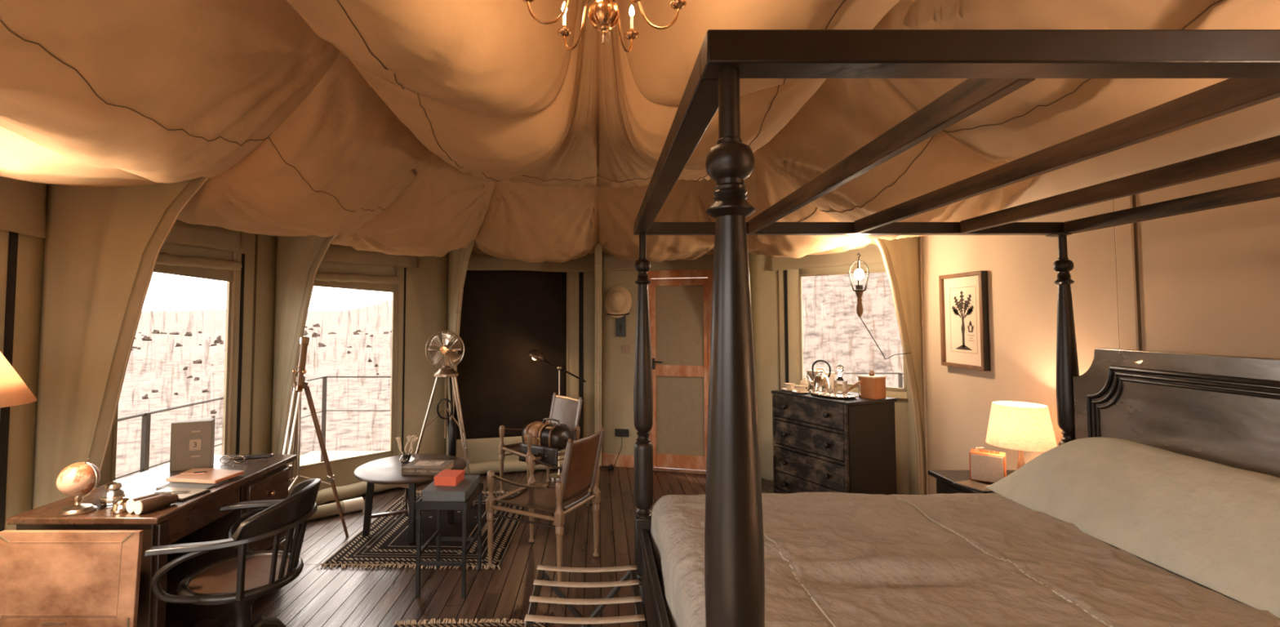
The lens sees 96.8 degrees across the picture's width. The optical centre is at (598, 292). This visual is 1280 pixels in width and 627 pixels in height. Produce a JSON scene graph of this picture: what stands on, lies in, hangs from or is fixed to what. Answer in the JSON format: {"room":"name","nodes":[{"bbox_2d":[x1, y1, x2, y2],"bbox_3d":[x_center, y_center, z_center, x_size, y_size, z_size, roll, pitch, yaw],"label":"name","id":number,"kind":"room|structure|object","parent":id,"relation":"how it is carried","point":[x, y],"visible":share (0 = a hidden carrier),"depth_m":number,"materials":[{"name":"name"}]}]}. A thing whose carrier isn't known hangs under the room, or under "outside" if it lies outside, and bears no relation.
{"room":"tent interior","nodes":[
{"label":"tent interior","id":0,"kind":"room"},
{"bbox_2d":[0,176,208,531],"bbox_3d":[-2.496,0.522,2.510,0.929,2.550,1.632,1,-3,-15],"label":"curtain","id":1,"kind":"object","parent":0,"point":[77,264],"depth_m":3.18,"materials":[{"name":"fabric"}]},
{"bbox_2d":[32,219,339,498],"bbox_3d":[-2.495,0.599,3.852,0.928,2.520,1.644,-1,-3,15],"label":"wall","id":2,"kind":"structure","parent":0,"point":[272,291],"depth_m":4.57,"materials":[{"name":"fabric"}]},
{"bbox_2d":[111,252,242,481],"bbox_3d":[-2.906,0.570,3.940,0.099,1.665,0.858,-1,-3,15],"label":"window","id":3,"kind":"structure","parent":2,"relation":"in","point":[220,269],"depth_m":4.16,"materials":[{"name":"glass"}]},
{"bbox_2d":[155,252,242,271],"bbox_3d":[-2.900,-0.216,3.975,0.085,0.090,0.858,-1,-3,15],"label":"rolled blind","id":4,"kind":"object","parent":3,"relation":"attached to","point":[166,261],"depth_m":4.02,"materials":[{"name":"fabric"}]},
{"bbox_2d":[299,451,381,465],"bbox_3d":[0.300,1.917,2.314,8.200,0.123,10.300,0,-3,0],"label":"deck","id":5,"kind":"object","parent":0,"point":[312,457],"visible":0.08,"depth_m":7.21,"materials":[{"name":"white"}]},
{"bbox_2d":[835,372,903,387],"bbox_3d":[3.567,1.433,4.415,0.990,1.040,6.020,0,-3,-2],"label":"deck railing","id":6,"kind":"object","parent":5,"relation":"on","point":[900,374],"visible":0.14,"depth_m":7.40,"materials":[{"name":"black metal"}]},
{"bbox_2d":[115,270,566,479],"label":"railing","id":7,"kind":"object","parent":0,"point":[506,315],"depth_m":6.05,"materials":[{"name":"metal"}]},
{"bbox_2d":[285,239,475,506],"bbox_3d":[-1.861,0.654,5.037,1.632,2.520,0.832,3,-4,-45],"label":"wall","id":8,"kind":"structure","parent":0,"point":[429,291],"depth_m":5.60,"materials":[{"name":"fabric"}]},
{"bbox_2d":[296,271,400,469],"bbox_3d":[-2.258,0.677,5.166,0.098,1.704,0.899,-3,-4,45],"label":"window","id":9,"kind":"structure","parent":8,"relation":"in","point":[347,281],"depth_m":5.30,"materials":[{"name":"glass"}]},
{"bbox_2d":[315,271,400,284],"bbox_3d":[-2.252,-0.130,5.198,0.082,0.088,0.899,-3,-4,45],"label":"rolled blind","id":10,"kind":"object","parent":9,"relation":"attached to","point":[321,277],"depth_m":5.18,"materials":[{"name":"fabric"}]},
{"bbox_2d":[164,466,773,626],"bbox_3d":[-0.210,1.792,2.920,5.880,0.070,6.700,0,-3,0],"label":"floor","id":11,"kind":"structure","parent":0,"point":[324,597],"depth_m":3.55,"materials":[{"name":"black wood"}]},
{"bbox_2d":[0,351,37,408],"bbox_3d":[-2.400,0.929,2.079,0.453,1.576,0.453,0,-3,0],"label":"floor lamp","id":12,"kind":"object","parent":11,"relation":"on","point":[14,391],"visible":1,"depth_m":2.15,"materials":[{"name":"beige fabric"}]},
{"bbox_2d":[0,454,297,626],"bbox_3d":[-2.224,1.378,2.946,0.671,0.760,1.247,0,-3,0],"label":"desk","id":13,"kind":"object","parent":11,"relation":"on","point":[92,569],"visible":0.54,"depth_m":2.45,"materials":[{"name":"brown wood"}]},
{"bbox_2d":[56,457,100,517],"bbox_3d":[-2.315,0.859,2.523,0.146,0.237,0.146,-3,-4,45],"label":"desk globe","id":14,"kind":"object","parent":13,"relation":"on","point":[76,480],"visible":1,"depth_m":2.49,"materials":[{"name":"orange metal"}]},
{"bbox_2d":[99,480,124,506],"bbox_3d":[-2.245,0.928,2.620,0.089,0.108,0.089,0,-3,0],"label":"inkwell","id":15,"kind":"object","parent":13,"relation":"on","point":[113,492],"visible":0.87,"depth_m":2.59,"materials":[{"name":"gold"}]},
{"bbox_2d":[100,488,124,506],"bbox_3d":[-2.245,0.945,2.619,0.086,0.074,0.086,0,-3,0],"label":"jar","id":16,"kind":"object","parent":15,"relation":"on","point":[108,497],"depth_m":2.59,"materials":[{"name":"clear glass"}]},
{"bbox_2d":[110,497,130,513],"bbox_3d":[-2.119,0.952,2.574,0.086,0.056,0.154,-1,-3,27],"label":"ornament","id":17,"kind":"object","parent":13,"relation":"on","point":[119,505],"visible":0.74,"depth_m":2.52,"materials":[{"name":"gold metal"}]},
{"bbox_2d":[125,493,178,514],"bbox_3d":[-2.016,0.950,2.570,0.112,0.060,0.163,-1,-3,22],"label":"paper roll","id":18,"kind":"object","parent":13,"relation":"on","point":[142,504],"visible":1,"depth_m":2.52,"materials":[{"name":"paper"}]},
{"bbox_2d":[139,487,210,501],"bbox_3d":[-2.060,0.982,2.757,0.240,0.012,0.160,0,-3,8],"label":"notebook","id":19,"kind":"object","parent":13,"relation":"on","point":[194,492],"visible":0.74,"depth_m":2.77,"materials":[{"name":"white paper"}]},
{"bbox_2d":[154,490,190,493],"bbox_3d":[-2.065,0.970,2.748,0.160,0.009,0.009,0,-3,-8],"label":"pen","id":20,"kind":"object","parent":19,"relation":"on","point":[184,491],"visible":0.88,"depth_m":2.75,"materials":[{"name":"black paint"}]},
{"bbox_2d":[155,480,228,489],"bbox_3d":[-2.090,0.992,2.922,0.260,0.008,0.170,0,-3,6],"label":"magazine","id":21,"kind":"object","parent":13,"relation":"on","point":[175,484],"visible":0.64,"depth_m":2.90,"materials":[{"name":"beige paper"}]},
{"bbox_2d":[165,467,244,484],"bbox_3d":[-2.105,0.979,3.035,0.309,0.026,0.203,0,-3,9],"label":"book","id":22,"kind":"object","parent":21,"relation":"on","point":[211,476],"visible":1,"depth_m":3.01,"materials":[{"name":"brown"}]},
{"bbox_2d":[169,418,215,471],"bbox_3d":[-2.334,0.877,3.260,0.195,0.270,0.090,1,-3,-24],"label":"book","id":23,"kind":"object","parent":13,"relation":"on","point":[192,441],"visible":1,"depth_m":3.23,"materials":[{"name":"beige paper"}]},
{"bbox_2d":[219,455,246,463],"bbox_3d":[-2.174,0.994,3.383,0.136,0.044,0.056,0,-3,-10],"label":"spectacles","id":24,"kind":"object","parent":13,"relation":"on","point":[234,458],"visible":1,"depth_m":3.36,"materials":[{"name":"silver metal"}]},
{"bbox_2d":[235,453,274,459],"bbox_3d":[-2.124,1.012,3.499,0.214,0.021,0.030,1,-3,-18],"label":"ruler","id":25,"kind":"object","parent":13,"relation":"on","point":[263,455],"visible":0.84,"depth_m":3.49,"materials":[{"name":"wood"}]},
{"bbox_2d":[144,478,320,626],"bbox_3d":[-1.600,1.317,2.604,0.555,0.840,0.606,0,-3,-6],"label":"desk chair","id":26,"kind":"object","parent":11,"relation":"on","point":[237,581],"visible":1,"depth_m":2.50,"materials":[{"name":"wood"}]},
{"bbox_2d":[282,336,348,538],"bbox_3d":[-1.995,1.061,3.952,0.439,1.492,0.532,1,-3,-17],"label":"telescope","id":27,"kind":"object","parent":11,"relation":"on","point":[300,384],"visible":0.83,"depth_m":4.01,"materials":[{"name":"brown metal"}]},
{"bbox_2d":[307,497,364,520],"bbox_3d":[-2.198,1.785,4.644,0.505,0.106,0.106,2,-3,-40],"label":"bundle","id":28,"kind":"object","parent":11,"relation":"on","point":[354,504],"visible":0.78,"depth_m":4.65,"materials":[{"name":"fabric"}]},
{"bbox_2d":[316,489,526,569],"bbox_3d":[-1.212,1.816,4.470,1.203,0.023,1.645,0,-3,2],"label":"patterned rug","id":29,"kind":"object","parent":11,"relation":"on","point":[386,544],"visible":0.52,"depth_m":4.11,"materials":[{"name":"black fabric"}]},
{"bbox_2d":[353,453,466,543],"bbox_3d":[-1.440,1.577,4.362,0.824,0.474,0.824,0,-3,0],"label":"round coffee table","id":30,"kind":"object","parent":29,"relation":"on","point":[387,471],"visible":0.68,"depth_m":4.21,"materials":[{"name":"brown wood"}]},
{"bbox_2d":[395,435,417,464],"bbox_3d":[-1.495,1.237,4.457,0.170,0.215,0.136,-1,-3,15],"label":"vase","id":31,"kind":"object","parent":30,"relation":"on","point":[406,457],"visible":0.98,"depth_m":4.43,"materials":[{"name":"clear glass"}]},
{"bbox_2d":[400,452,414,464],"bbox_3d":[-1.500,1.303,4.444,0.112,0.082,0.111,0,-3,0],"label":"bowl","id":32,"kind":"object","parent":31,"relation":"on","point":[406,457],"depth_m":4.41,"materials":[{"name":"silver metal"}]},
{"bbox_2d":[401,459,453,475],"bbox_3d":[-1.270,1.309,4.233,0.315,0.051,0.237,0,-3,3],"label":"book","id":33,"kind":"object","parent":30,"relation":"on","point":[415,467],"visible":0.98,"depth_m":4.15,"materials":[{"name":"beige paper"}]},
{"bbox_2d":[413,461,444,466],"bbox_3d":[-1.269,1.285,4.250,0.200,0.001,0.130,0,-3,3],"label":"picture","id":34,"kind":"object","parent":33,"relation":"on","point":[417,463],"depth_m":4.25},
{"bbox_2d":[401,329,475,506],"bbox_3d":[-1.414,1.087,4.966,0.522,1.510,0.502,2,-3,-34],"label":"fan","id":35,"kind":"object","parent":29,"relation":"on","point":[448,348],"visible":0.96,"depth_m":4.94,"materials":[{"name":"metal"}]},
{"bbox_2d":[415,482,483,598],"bbox_3d":[-0.910,1.509,3.494,0.305,0.548,0.399,0,-3,2],"label":"folding side table","id":36,"kind":"object","parent":11,"relation":"on","point":[438,506],"visible":0.84,"depth_m":3.31,"materials":[{"name":"black paint"}]},
{"bbox_2d":[415,482,483,510],"bbox_3d":[-0.910,1.258,3.506,0.319,0.045,0.409,0,-3,0],"label":"tray","id":37,"kind":"object","parent":36,"relation":"on","point":[420,504],"depth_m":3.31,"materials":[{"name":"black paint"}]},
{"bbox_2d":[421,475,479,502],"bbox_3d":[-0.905,1.217,3.507,0.262,0.073,0.352,0,-3,2],"label":"box","id":38,"kind":"object","parent":36,"relation":"on","point":[464,490],"visible":0.69,"depth_m":3.36,"materials":[{"name":"cardboard"}]},
{"bbox_2d":[433,469,464,486],"bbox_3d":[-0.925,1.154,3.525,0.139,0.054,0.169,0,-3,5],"label":"box","id":39,"kind":"object","parent":38,"relation":"on","point":[446,477],"visible":1,"depth_m":3.46,"materials":[{"name":"orange"}]},
{"bbox_2d":[394,617,547,626],"bbox_3d":[-0.663,1.721,2.423,0.806,0.023,1.254,0,-3,-1],"label":"rug edge","id":40,"kind":"object","parent":11,"relation":"on","point":[496,624],"visible":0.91,"depth_m":2.99,"materials":[{"name":"beige fabric"}]},
{"bbox_2d":[498,392,582,492],"bbox_3d":[-0.530,1.429,5.317,0.635,0.878,0.522,2,-3,-40],"label":"chair","id":41,"kind":"object","parent":11,"relation":"on","point":[566,410],"visible":0.48,"depth_m":5.35,"materials":[{"name":"brown wood"}]},
{"bbox_2d":[518,417,572,466],"bbox_3d":[-0.473,1.339,5.169,0.480,0.384,0.307,-2,-3,30],"label":"leather satchel","id":42,"kind":"object","parent":41,"relation":"on","point":[555,437],"visible":0.87,"depth_m":5.04,"materials":[{"name":"brown leather"}]},
{"bbox_2d":[485,426,604,582],"bbox_3d":[-0.337,1.351,3.779,0.635,0.878,0.522,-1,-3,28],"label":"chair","id":43,"kind":"object","parent":11,"relation":"on","point":[580,471],"visible":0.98,"depth_m":3.68,"materials":[{"name":"brown wood"}]},
{"bbox_2d":[549,450,561,480],"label":"reading lamp","id":44,"kind":"object","parent":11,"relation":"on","point":[555,476],"depth_m":5.76,"materials":[{"name":"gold metal"}]},
{"bbox_2d":[527,349,586,395],"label":"reading lamp","id":45,"kind":"object","parent":11,"relation":"on","point":[536,354],"depth_m":5.80,"materials":[{"name":"silver metal"}]},
{"bbox_2d":[524,564,644,626],"bbox_3d":[-0.050,1.466,2.237,0.444,0.503,0.665,0,-3,0],"label":"luggage rack","id":46,"kind":"object","parent":11,"relation":"on","point":[639,618],"visible":1,"depth_m":2.32,"materials":[{"name":"brown wood"}]},
{"bbox_2d":[608,463,613,470],"bbox_3d":[0.137,1.871,6.068,0.068,0.064,0.068,-1,-3,15],"label":"power adapter","id":47,"kind":"object","parent":11,"relation":"on","point":[611,467],"visible":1,"depth_m":6.04,"materials":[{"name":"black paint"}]},
{"bbox_2d":[771,388,897,494],"bbox_3d":[1.976,1.360,4.832,0.617,0.970,0.830,1,-3,-26],"label":"dresser","id":48,"kind":"object","parent":11,"relation":"on","point":[820,444],"visible":0.9,"depth_m":4.57,"materials":[{"name":"black paint"}]},
{"bbox_2d":[781,387,795,391],"bbox_3d":[1.719,0.877,5.080,0.146,0.018,0.146,2,-3,-40],"label":"saucer","id":49,"kind":"object","parent":48,"relation":"on","point":[784,388],"visible":0.66,"depth_m":5.06,"materials":[{"name":"beige ceramic"}]},
{"bbox_2d":[784,382,795,390],"bbox_3d":[1.721,0.850,5.087,0.096,0.062,0.108,-1,-3,12],"label":"teacup","id":50,"kind":"object","parent":49,"relation":"on","point":[789,386],"visible":0.82,"depth_m":5.05,"materials":[{"name":"beige ceramic"}]},
{"bbox_2d":[791,390,808,393],"bbox_3d":[1.760,0.870,4.928,0.146,0.018,0.146,0,-3,-10],"label":"saucer","id":51,"kind":"object","parent":48,"relation":"on","point":[793,391],"visible":0.88,"depth_m":4.88,"materials":[{"name":"beige ceramic"}]},
{"bbox_2d":[795,384,808,391],"bbox_3d":[1.764,0.843,4.934,0.096,0.062,0.108,-2,-4,42],"label":"teacup","id":52,"kind":"object","parent":51,"relation":"on","point":[799,388],"visible":0.83,"depth_m":4.90,"materials":[{"name":"beige ceramic"}]},
{"bbox_2d":[799,377,812,391],"bbox_3d":[1.869,0.825,5.109,0.115,0.124,0.110,-2,-4,42],"label":"sugar pot","id":53,"kind":"object","parent":48,"relation":"on","point":[803,382],"visible":0.73,"depth_m":5.07,"materials":[{"name":"beige ceramic"}]},
{"bbox_2d":[806,360,831,391],"bbox_3d":[1.969,0.741,5.026,0.160,0.284,0.193,1,-3,-16],"label":"kettle","id":54,"kind":"object","parent":48,"relation":"on","point":[820,378],"visible":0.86,"depth_m":4.98,"materials":[{"name":"silver metal"}]},
{"bbox_2d":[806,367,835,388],"bbox_3d":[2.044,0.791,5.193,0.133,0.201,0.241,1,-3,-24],"label":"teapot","id":55,"kind":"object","parent":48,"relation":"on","point":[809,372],"visible":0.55,"depth_m":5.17,"materials":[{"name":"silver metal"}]},
{"bbox_2d":[808,389,858,399],"bbox_3d":[1.955,0.853,4.712,0.284,0.033,0.478,1,-3,-26],"label":"tray","id":56,"kind":"object","parent":48,"relation":"on","point":[813,392],"visible":0.66,"depth_m":4.64,"materials":[{"name":"silver metal"}]},
{"bbox_2d":[817,383,826,395],"bbox_3d":[1.886,0.821,4.776,0.070,0.088,0.070,0,-3,0],"label":"glass tumbler","id":57,"kind":"object","parent":56,"relation":"on","point":[820,385],"visible":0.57,"depth_m":4.75,"materials":[{"name":"white"}]},
{"bbox_2d":[822,385,831,395],"bbox_3d":[1.893,0.817,4.693,0.070,0.088,0.070,0,-3,0],"label":"glass tumbler","id":58,"kind":"object","parent":56,"relation":"on","point":[826,389],"visible":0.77,"depth_m":4.67,"materials":[{"name":"white"}]},
{"bbox_2d":[828,383,833,395],"bbox_3d":[1.975,0.821,4.771,0.070,0.088,0.070,0,-3,0],"label":"glass tumbler","id":59,"kind":"object","parent":56,"relation":"on","point":[831,384],"visible":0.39,"depth_m":4.74,"materials":[{"name":"white"}]},
{"bbox_2d":[833,364,848,397],"bbox_3d":[1.997,0.729,4.670,0.093,0.263,0.093,-3,-4,45],"label":"glass decanter","id":60,"kind":"object","parent":56,"relation":"on","point":[840,384],"visible":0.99,"depth_m":4.64,"materials":[{"name":"white"}]},
{"bbox_2d":[842,381,861,393],"bbox_3d":[2.049,0.771,4.581,0.051,0.116,0.146,2,-3,-39],"label":"tongs","id":61,"kind":"object","parent":56,"relation":"on","point":[858,382],"visible":1,"depth_m":4.57,"materials":[{"name":"silver metal"}]},
{"bbox_2d":[857,369,886,399],"bbox_3d":[2.244,0.752,4.646,0.158,0.228,0.155,2,-3,-30],"label":"ice bucket","id":62,"kind":"object","parent":48,"relation":"on","point":[872,386],"visible":1,"depth_m":4.60,"materials":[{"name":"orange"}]},
{"bbox_2d":[633,29,1279,626],"bbox_3d":[1.345,0.646,1.962,2.321,2.130,2.090,0,-3,0],"label":"bed","id":63,"kind":"object","parent":11,"relation":"on","point":[1224,410],"visible":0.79,"depth_m":1.28,"materials":[{"name":"brown wood"}]},
{"bbox_2d":[649,492,1279,626],"bbox_3d":[1.268,1.163,1.933,2.017,0.493,1.866,0,-3,0],"label":"bedspread","id":64,"kind":"object","parent":63,"relation":"on","point":[832,559],"visible":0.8,"depth_m":1.94,"materials":[{"name":"fabric"}]},
{"bbox_2d":[986,437,1279,617],"bbox_3d":[2.192,0.787,1.933,0.481,0.335,1.941,0,-3,0],"label":"pillow","id":65,"kind":"object","parent":64,"relation":"on","point":[1214,526],"visible":0.99,"depth_m":2.07,"materials":[{"name":"beige fabric"}]},
{"bbox_2d":[928,470,1015,493],"bbox_3d":[2.400,1.452,3.357,0.580,0.650,0.520,0,-3,0],"label":"bedside table","id":66,"kind":"object","parent":11,"relation":"on","point":[944,478],"visible":0.12,"depth_m":3.49,"materials":[{"name":"brown wood"}]},
{"bbox_2d":[951,480,994,493],"bbox_3d":[2.170,1.114,3.252,0.140,0.015,0.190,1,-3,-20],"label":"notebook","id":67,"kind":"object","parent":66,"relation":"on","point":[969,484],"visible":0.69,"depth_m":3.25,"materials":[{"name":"black leather"}]},
{"bbox_2d":[968,446,1006,483],"bbox_3d":[2.334,1.032,3.394,0.175,0.187,0.134,-2,-3,38],"label":"radio","id":68,"kind":"object","parent":66,"relation":"on","point":[986,466],"visible":0.85,"depth_m":3.35,"materials":[{"name":"orange"}]},
{"bbox_2d":[970,453,1004,482],"bbox_3d":[2.294,1.041,3.343,0.160,0.150,0.005,-2,-3,38],"label":"speaker grille","id":69,"kind":"object","parent":68,"relation":"attached to","point":[986,468],"depth_m":3.34,"materials":[{"name":"beige fabric"}]},
{"bbox_2d":[985,400,1057,469],"bbox_3d":[2.470,0.888,3.312,0.339,0.462,0.339,0,-3,0],"label":"table lamp","id":70,"kind":"object","parent":66,"relation":"on","point":[1021,426],"visible":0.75,"depth_m":3.21,"materials":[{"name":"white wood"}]},
{"bbox_2d":[463,244,602,475],"bbox_3d":[-0.679,0.685,5.718,1.635,2.520,0.832,1,-3,-15],"label":"wall","id":71,"kind":"structure","parent":0,"point":[584,274],"depth_m":6.23,"materials":[{"name":"fabric"}]},
{"bbox_2d":[0,0,1279,262],"bbox_3d":[-0.223,-1.294,3.073,5.875,1.890,6.700,0,-3,0],"label":"ceiling","id":72,"kind":"structure","parent":0,"point":[403,127],"depth_m":2.56,"materials":[{"name":"fabric"}]},
{"bbox_2d":[522,0,686,52],"bbox_3d":[0.017,-1.139,1.704,0.493,0.798,0.455,0,-3,0],"label":"chandelier","id":73,"kind":"object","parent":72,"relation":"hanging from","point":[603,15],"visible":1,"depth_m":1.69,"materials":[{"name":"gold metal"}]},
{"bbox_2d":[562,12,565,25],"bbox_3d":[-0.113,-0.903,1.879,0.011,0.046,0.011,-1,-3,15],"label":"candle","id":74,"kind":"object","parent":73,"relation":"on","point":[564,15],"depth_m":1.87,"materials":[{"name":"white wax"}]},
{"bbox_2d":[630,15,633,28],"bbox_3d":[0.112,-0.902,1.898,0.011,0.046,0.011,-1,-3,15],"label":"candle","id":75,"kind":"object","parent":73,"relation":"on","point":[631,16],"depth_m":1.89,"materials":[{"name":"white wax"}]},
{"bbox_2d":[848,253,870,317],"bbox_3d":[2.040,-0.057,4.427,0.163,0.503,0.158,0,-3,0],"label":"lamp","id":76,"kind":"object","parent":72,"relation":"hanging from","point":[858,273],"visible":1,"depth_m":4.41,"materials":[{"name":"brown wood"}]},
{"bbox_2d":[599,252,748,467],"bbox_3d":[0.684,0.685,5.717,1.637,2.520,0.832,-1,-3,15],"label":"wall","id":77,"kind":"structure","parent":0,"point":[617,366],"depth_m":6.24,"materials":[{"name":"fabric"}]},
{"bbox_2d":[604,436,622,467],"bbox_3d":[0.163,1.738,6.155,0.199,0.324,0.019,1,-3,-13],"label":"power cable","id":78,"kind":"object","parent":77,"relation":"attached to","point":[621,437],"visible":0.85,"depth_m":6.17,"materials":[{"name":"black rubber"}]},
{"bbox_2d":[601,453,634,467],"bbox_3d":[0.258,1.843,6.190,0.540,0.130,0.024,-1,-3,15],"label":"baseboard","id":79,"kind":"structure","parent":77,"relation":"attached to","point":[623,460],"depth_m":6.19,"materials":[{"name":"brown wood"}]},
{"bbox_2d":[604,286,631,317],"bbox_3d":[0.205,0.104,6.171,0.304,0.351,0.197,-1,-3,15],"label":"helmet","id":80,"kind":"object","parent":77,"relation":"hanging from","point":[618,300],"visible":1,"depth_m":6.17,"materials":[{"name":"beige"}]},
{"bbox_2d":[615,315,625,336],"bbox_3d":[0.241,0.358,6.228,0.110,0.260,0.065,-1,-3,15],"label":"board","id":81,"kind":"object","parent":77,"relation":"attached to","point":[620,322],"visible":0.7,"depth_m":6.25,"materials":[{"name":"black paint"}]},
{"bbox_2d":[614,428,628,436],"bbox_3d":[0.257,1.538,6.195,0.155,0.082,0.016,-1,-3,15],"label":"wall socket","id":82,"kind":"object","parent":77,"relation":"attached to","point":[618,432],"visible":1,"depth_m":6.19,"materials":[{"name":"black plastic"}]},
{"bbox_2d":[647,269,713,474],"bbox_3d":[0.875,0.826,6.049,0.770,2.150,0.128,-1,-3,15],"label":"door","id":83,"kind":"structure","parent":77,"relation":"attached to","point":[680,309],"depth_m":6.05,"materials":[{"name":"fabric"}]},
{"bbox_2d":[748,236,926,494],"bbox_3d":[1.925,0.656,5.096,1.636,2.520,0.658,-3,-4,45],"label":"wall","id":84,"kind":"structure","parent":0,"point":[774,282],"depth_m":5.25,"materials":[{"name":"fabric"}]},
{"bbox_2d":[798,269,906,391],"bbox_3d":[2.302,0.335,5.191,0.022,1.050,0.944,3,-4,-45],"label":"window","id":85,"kind":"structure","parent":84,"relation":"in","point":[904,388],"depth_m":5.45,"materials":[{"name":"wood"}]},
{"bbox_2d":[859,317,911,359],"bbox_3d":[2.291,0.364,4.503,0.541,0.334,0.016,1,-3,-22],"label":"lamp cord","id":86,"kind":"object","parent":84,"relation":"attached to","point":[860,317],"visible":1,"depth_m":4.46,"materials":[{"name":"black rubber"}]},
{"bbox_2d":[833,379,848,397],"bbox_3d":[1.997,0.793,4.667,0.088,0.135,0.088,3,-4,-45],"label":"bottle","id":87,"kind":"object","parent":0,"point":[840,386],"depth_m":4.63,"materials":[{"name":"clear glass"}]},
{"bbox_2d":[919,97,1279,494],"bbox_3d":[2.685,0.352,2.199,0.101,2.860,5.126,0,-3,0],"label":"wall","id":88,"kind":"structure","parent":0,"point":[1206,282],"depth_m":2.98,"materials":[{"name":"fabric"}]},
{"bbox_2d":[938,270,990,371],"bbox_3d":[2.694,0.209,4.183,0.046,0.700,0.493,0,-3,0],"label":"framed print","id":89,"kind":"object","parent":88,"relation":"attached to","point":[964,320],"visible":1,"depth_m":4.16,"materials":[{"name":"beige paper"}]},
{"label":"outside","id":90,"kind":"structure","parent":0,"visible":0},
{"bbox_2d":[115,271,903,480],"bbox_3d":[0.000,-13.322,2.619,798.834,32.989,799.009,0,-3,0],"label":"ground","id":91,"kind":"structure","parent":90,"point":[830,303],"depth_m":17.73,"materials":[{"name":"beige sand"}]},
{"bbox_2d":[142,393,148,399],"bbox_3d":[-13.350,3.083,16.698,0.159,0.169,0.254,2,-3,-38],"label":"rock","id":92,"kind":"object","parent":91,"relation":"on","point":[145,397],"visible":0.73,"depth_m":16.68,"materials":[{"name":"brown stone"}]},
{"bbox_2d":[141,336,151,340],"bbox_3d":[-46.648,4.791,58.518,0.880,0.410,0.551,2,-3,-36],"label":"rock","id":93,"kind":"object","parent":91,"relation":"on","point":[148,338],"visible":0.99,"depth_m":58.42,"materials":[{"name":"brown stone"}]},
{"bbox_2d":[151,329,159,333],"bbox_3d":[-61.620,5.582,78.891,1.382,0.745,0.945,-2,-4,42],"label":"rock","id":94,"kind":"object","parent":91,"relation":"on","point":[155,331],"visible":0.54,"depth_m":78.59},
{"bbox_2d":[168,331,178,334],"bbox_3d":[-62.075,6.099,83.000,1.215,0.596,1.190,1,-3,-22],"label":"rock","id":95,"kind":"object","parent":91,"relation":"on","point":[177,332],"visible":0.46,"depth_m":82.70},
{"bbox_2d":[174,342,182,346],"bbox_3d":[-40.029,5.072,54.170,0.646,0.526,0.822,1,-3,-16],"label":"rock","id":96,"kind":"object","parent":91,"relation":"on","point":[178,344],"visible":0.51,"depth_m":53.89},
{"bbox_2d":[184,331,192,336],"bbox_3d":[-52.555,5.344,72.800,1.019,0.556,0.770,-1,-3,14],"label":"rock","id":97,"kind":"object","parent":91,"relation":"on","point":[188,334],"visible":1,"depth_m":72.56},
{"bbox_2d":[192,359,202,364],"bbox_3d":[-21.768,3.796,30.802,0.312,0.282,0.406,-1,-3,17],"label":"rock","id":98,"kind":"object","parent":91,"relation":"on","point":[199,361],"visible":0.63,"depth_m":30.74,"materials":[{"name":"brown stone"}]},
{"bbox_2d":[210,409,217,413],"bbox_3d":[-9.527,2.960,14.025,0.154,0.104,0.150,-1,-3,24],"label":"rock","id":99,"kind":"object","parent":91,"relation":"on","point":[213,411],"visible":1,"depth_m":13.99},
{"bbox_2d":[213,338,222,343],"bbox_3d":[-37.740,4.844,56.134,0.871,0.544,0.655,0,-3,4],"label":"rock","id":100,"kind":"object","parent":91,"relation":"on","point":[217,340],"visible":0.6,"depth_m":55.97,"materials":[{"name":"brown stone"}]},
{"bbox_2d":[311,332,317,337],"bbox_3d":[-33.534,5.046,66.805,0.763,0.635,0.586,-1,-3,24],"label":"rock","id":101,"kind":"object","parent":91,"relation":"on","point":[313,335],"visible":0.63,"depth_m":66.65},
{"bbox_2d":[318,342,326,346],"bbox_3d":[-20.848,3.944,42.702,0.570,0.325,0.445,1,-3,-11],"label":"rock","id":102,"kind":"object","parent":91,"relation":"on","point":[320,344],"visible":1,"depth_m":42.66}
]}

